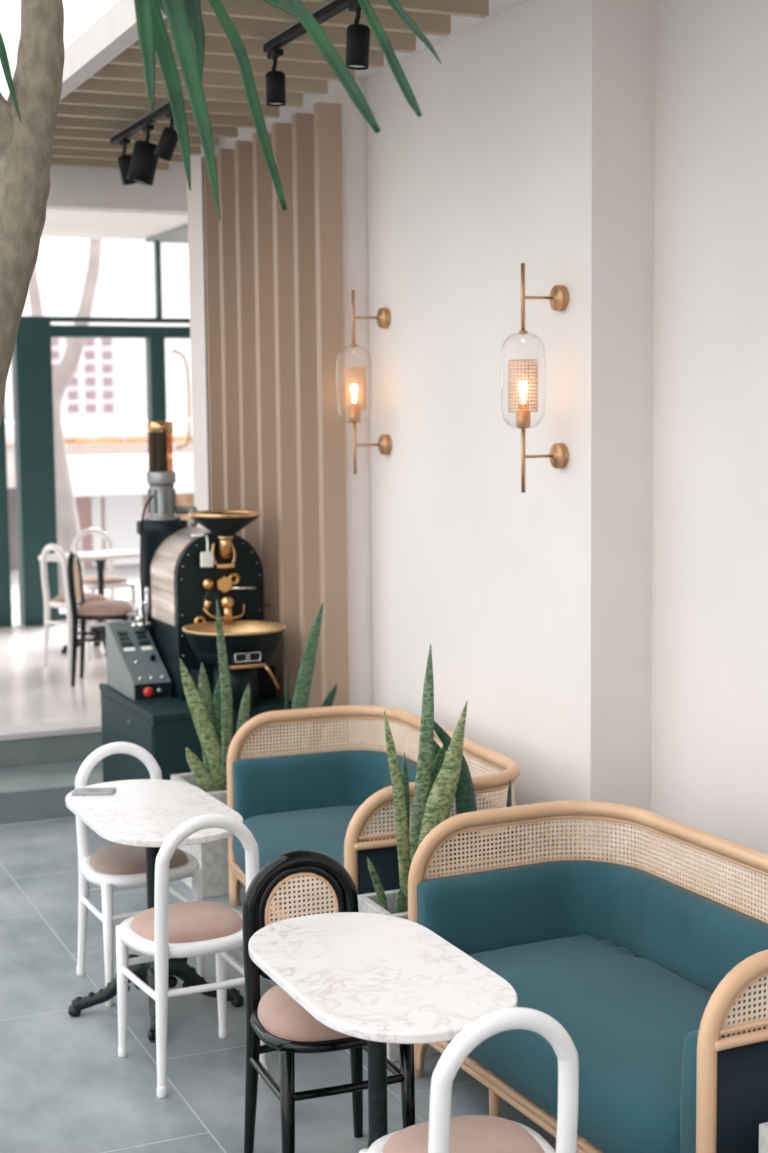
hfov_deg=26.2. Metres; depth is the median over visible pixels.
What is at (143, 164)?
track spotlight
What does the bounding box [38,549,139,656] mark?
cafe table
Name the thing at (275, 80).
track spotlight
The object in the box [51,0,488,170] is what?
ceiling
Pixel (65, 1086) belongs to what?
floor
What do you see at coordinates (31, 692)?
floor
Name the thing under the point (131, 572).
ground
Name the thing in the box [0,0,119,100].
skylight
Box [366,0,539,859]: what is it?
wall
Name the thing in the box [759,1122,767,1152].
planter box
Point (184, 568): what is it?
coffee roaster
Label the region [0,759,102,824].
step
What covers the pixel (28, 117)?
tree
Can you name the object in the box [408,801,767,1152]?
sofa
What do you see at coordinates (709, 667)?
wall
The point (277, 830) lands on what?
seat cushion
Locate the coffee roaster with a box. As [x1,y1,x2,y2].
[131,421,285,709]
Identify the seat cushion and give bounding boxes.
[54,592,105,602]
[78,600,132,615]
[83,575,127,583]
[89,844,187,874]
[130,901,241,942]
[232,805,409,917]
[258,985,351,1040]
[382,1115,544,1152]
[450,935,750,1152]
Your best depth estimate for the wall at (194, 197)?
9.12 m
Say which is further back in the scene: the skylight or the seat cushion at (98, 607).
the seat cushion at (98, 607)
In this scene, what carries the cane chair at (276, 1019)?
on the floor at (65, 1086)
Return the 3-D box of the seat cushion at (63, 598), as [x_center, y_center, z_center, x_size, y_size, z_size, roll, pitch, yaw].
[-2.129,0.158,11.543,0.336,0.077,0.348,-6,8,-41]
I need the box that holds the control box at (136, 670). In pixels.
[105,620,171,700]
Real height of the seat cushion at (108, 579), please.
0.077 m
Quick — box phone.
[71,788,115,794]
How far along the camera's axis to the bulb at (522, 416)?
5.90 m
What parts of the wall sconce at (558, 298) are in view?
rod, rod, lamp shade, arm, arm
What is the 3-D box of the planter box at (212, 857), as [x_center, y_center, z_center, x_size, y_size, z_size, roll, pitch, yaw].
[-0.566,1.133,7.476,0.690,0.460,0.440,-3,6,-24]
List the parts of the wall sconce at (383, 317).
rod, lamp shade, rod, arm, arm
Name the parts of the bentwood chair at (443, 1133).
leg, seat frame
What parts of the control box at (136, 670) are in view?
meter plate, meter plate, knob, panel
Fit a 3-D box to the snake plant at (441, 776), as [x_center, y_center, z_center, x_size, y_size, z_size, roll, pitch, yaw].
[0.175,0.679,5.499,0.562,0.931,0.152,-4,7,-31]
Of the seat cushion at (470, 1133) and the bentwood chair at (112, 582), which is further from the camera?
the bentwood chair at (112, 582)
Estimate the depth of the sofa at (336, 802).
6.94 m
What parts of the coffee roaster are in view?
sampler handle, round knob, plate, drum door, discharge spout, lever, chaff drawer, discharge handle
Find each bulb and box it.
[349,385,359,422]
[516,381,529,428]
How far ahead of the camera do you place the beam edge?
6.24 m
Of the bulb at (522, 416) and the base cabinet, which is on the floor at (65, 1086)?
the base cabinet
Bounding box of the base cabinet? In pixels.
[99,683,291,782]
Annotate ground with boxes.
[10,564,141,623]
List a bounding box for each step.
[0,732,101,766]
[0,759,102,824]
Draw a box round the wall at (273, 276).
[201,102,348,748]
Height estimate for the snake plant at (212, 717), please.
0.913 m
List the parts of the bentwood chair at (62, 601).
seat frame, leg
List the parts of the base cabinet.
door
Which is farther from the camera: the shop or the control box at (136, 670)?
the shop
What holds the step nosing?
on the step at (76, 746)
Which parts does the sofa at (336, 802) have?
rail, cane panel, trim, cane rail, panel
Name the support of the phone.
on the cafe table at (140, 812)
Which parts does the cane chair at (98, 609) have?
frame, cane panel, seat frame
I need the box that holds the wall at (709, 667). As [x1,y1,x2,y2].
[650,0,767,914]
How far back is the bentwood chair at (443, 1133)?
3.47 m
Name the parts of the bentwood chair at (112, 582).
leg, seat frame, leg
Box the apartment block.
[5,237,191,420]
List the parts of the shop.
door, door, door, door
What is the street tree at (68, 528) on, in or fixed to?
on the ground
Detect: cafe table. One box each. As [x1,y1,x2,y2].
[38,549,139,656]
[65,779,243,1040]
[248,912,517,1148]
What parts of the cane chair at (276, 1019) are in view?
leg, cane panel, frame, seat frame, leg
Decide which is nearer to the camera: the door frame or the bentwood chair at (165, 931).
the bentwood chair at (165, 931)
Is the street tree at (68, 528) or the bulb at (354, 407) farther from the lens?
the street tree at (68, 528)
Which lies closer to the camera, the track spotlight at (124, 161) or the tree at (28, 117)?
the tree at (28, 117)
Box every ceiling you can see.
[41,209,187,242]
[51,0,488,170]
[355,0,527,77]
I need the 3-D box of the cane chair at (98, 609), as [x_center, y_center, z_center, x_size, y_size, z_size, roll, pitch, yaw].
[-1.842,0.262,10.837,0.424,0.868,0.416,-1,6,-1]
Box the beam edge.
[60,0,166,99]
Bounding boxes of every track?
[109,101,171,144]
[263,0,355,52]
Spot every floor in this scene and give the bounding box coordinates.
[0,619,129,726]
[0,817,555,1152]
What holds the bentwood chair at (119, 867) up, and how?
on the floor at (65, 1086)
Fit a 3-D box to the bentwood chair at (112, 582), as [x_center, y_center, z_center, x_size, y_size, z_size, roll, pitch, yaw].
[-2.172,0.069,12.777,0.424,0.871,0.429,-5,7,-35]
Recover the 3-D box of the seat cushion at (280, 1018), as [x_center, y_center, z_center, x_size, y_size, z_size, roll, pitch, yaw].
[-0.159,1.174,4.510,0.373,0.103,0.360,-3,6,-23]
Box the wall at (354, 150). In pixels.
[223,78,372,745]
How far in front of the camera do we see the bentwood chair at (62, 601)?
11.45 m
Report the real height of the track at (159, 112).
0.034 m
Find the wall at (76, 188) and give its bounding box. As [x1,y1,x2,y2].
[46,163,187,214]
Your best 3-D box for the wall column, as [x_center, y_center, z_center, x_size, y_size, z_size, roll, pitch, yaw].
[0.839,-0.319,6.079,0.400,3.600,0.375,-3,6,-24]
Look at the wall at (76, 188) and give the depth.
9.28 m
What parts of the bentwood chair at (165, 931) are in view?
leg, seat frame, leg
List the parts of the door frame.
frame, pull handle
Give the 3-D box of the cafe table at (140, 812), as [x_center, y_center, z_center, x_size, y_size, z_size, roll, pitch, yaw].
[-0.807,1.168,5.792,0.596,0.732,0.924,-3,6,-25]
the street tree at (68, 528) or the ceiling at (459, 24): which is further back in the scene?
the street tree at (68, 528)
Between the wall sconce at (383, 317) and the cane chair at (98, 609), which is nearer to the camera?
the wall sconce at (383, 317)
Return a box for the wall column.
[539,0,654,865]
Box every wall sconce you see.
[336,290,391,473]
[501,263,568,492]
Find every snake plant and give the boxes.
[180,599,249,791]
[283,602,336,750]
[367,644,511,912]
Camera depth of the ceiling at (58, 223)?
13.11 m
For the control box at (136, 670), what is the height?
0.330 m
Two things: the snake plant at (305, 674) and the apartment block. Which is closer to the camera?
the snake plant at (305, 674)
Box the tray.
[182,620,285,709]
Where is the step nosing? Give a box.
[0,718,101,740]
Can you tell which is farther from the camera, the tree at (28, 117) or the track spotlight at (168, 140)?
the track spotlight at (168, 140)
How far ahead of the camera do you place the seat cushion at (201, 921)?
5.21 m
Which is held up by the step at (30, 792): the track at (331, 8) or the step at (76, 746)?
the step at (76, 746)
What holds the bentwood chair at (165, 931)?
on the floor at (65, 1086)
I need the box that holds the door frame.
[0,240,190,626]
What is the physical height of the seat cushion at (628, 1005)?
0.235 m
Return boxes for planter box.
[171,773,245,897]
[358,889,439,1061]
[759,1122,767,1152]
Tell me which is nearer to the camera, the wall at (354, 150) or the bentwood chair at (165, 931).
the bentwood chair at (165, 931)
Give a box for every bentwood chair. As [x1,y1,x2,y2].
[40,544,115,670]
[72,528,136,644]
[75,742,205,1006]
[116,814,267,1097]
[359,1007,578,1152]
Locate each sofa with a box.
[227,705,520,923]
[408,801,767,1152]
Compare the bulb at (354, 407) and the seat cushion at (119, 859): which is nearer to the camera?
the seat cushion at (119, 859)
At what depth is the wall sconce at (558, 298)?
5.90 m
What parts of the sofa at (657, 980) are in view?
leg, rail, trim, cane panel, cane rail, panel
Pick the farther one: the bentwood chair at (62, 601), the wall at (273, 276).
the bentwood chair at (62, 601)
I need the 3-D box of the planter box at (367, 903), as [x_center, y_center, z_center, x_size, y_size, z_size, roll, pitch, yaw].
[0.321,1.301,5.590,0.790,0.485,0.270,-3,6,-24]
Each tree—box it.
[0,0,440,425]
[28,239,101,594]
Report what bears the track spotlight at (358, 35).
hanging from the track at (331, 8)
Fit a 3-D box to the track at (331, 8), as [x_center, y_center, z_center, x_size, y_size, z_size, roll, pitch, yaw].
[-0.181,-1.893,5.517,0.044,0.034,1.230,-3,6,-24]
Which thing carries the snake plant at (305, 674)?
on the planter box at (212, 857)
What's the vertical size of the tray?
0.381 m
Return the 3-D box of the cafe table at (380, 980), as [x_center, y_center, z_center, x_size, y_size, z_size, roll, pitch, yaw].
[-0.015,1.328,4.122,0.596,0.732,0.924,-3,6,-24]
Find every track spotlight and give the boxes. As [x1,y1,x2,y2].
[118,138,136,184]
[127,125,158,185]
[154,110,177,160]
[266,48,285,105]
[345,0,369,69]
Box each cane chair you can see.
[67,551,135,685]
[242,850,414,1152]
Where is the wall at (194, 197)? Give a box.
[187,137,222,528]
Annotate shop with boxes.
[5,419,193,569]
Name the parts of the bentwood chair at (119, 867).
leg, seat frame, leg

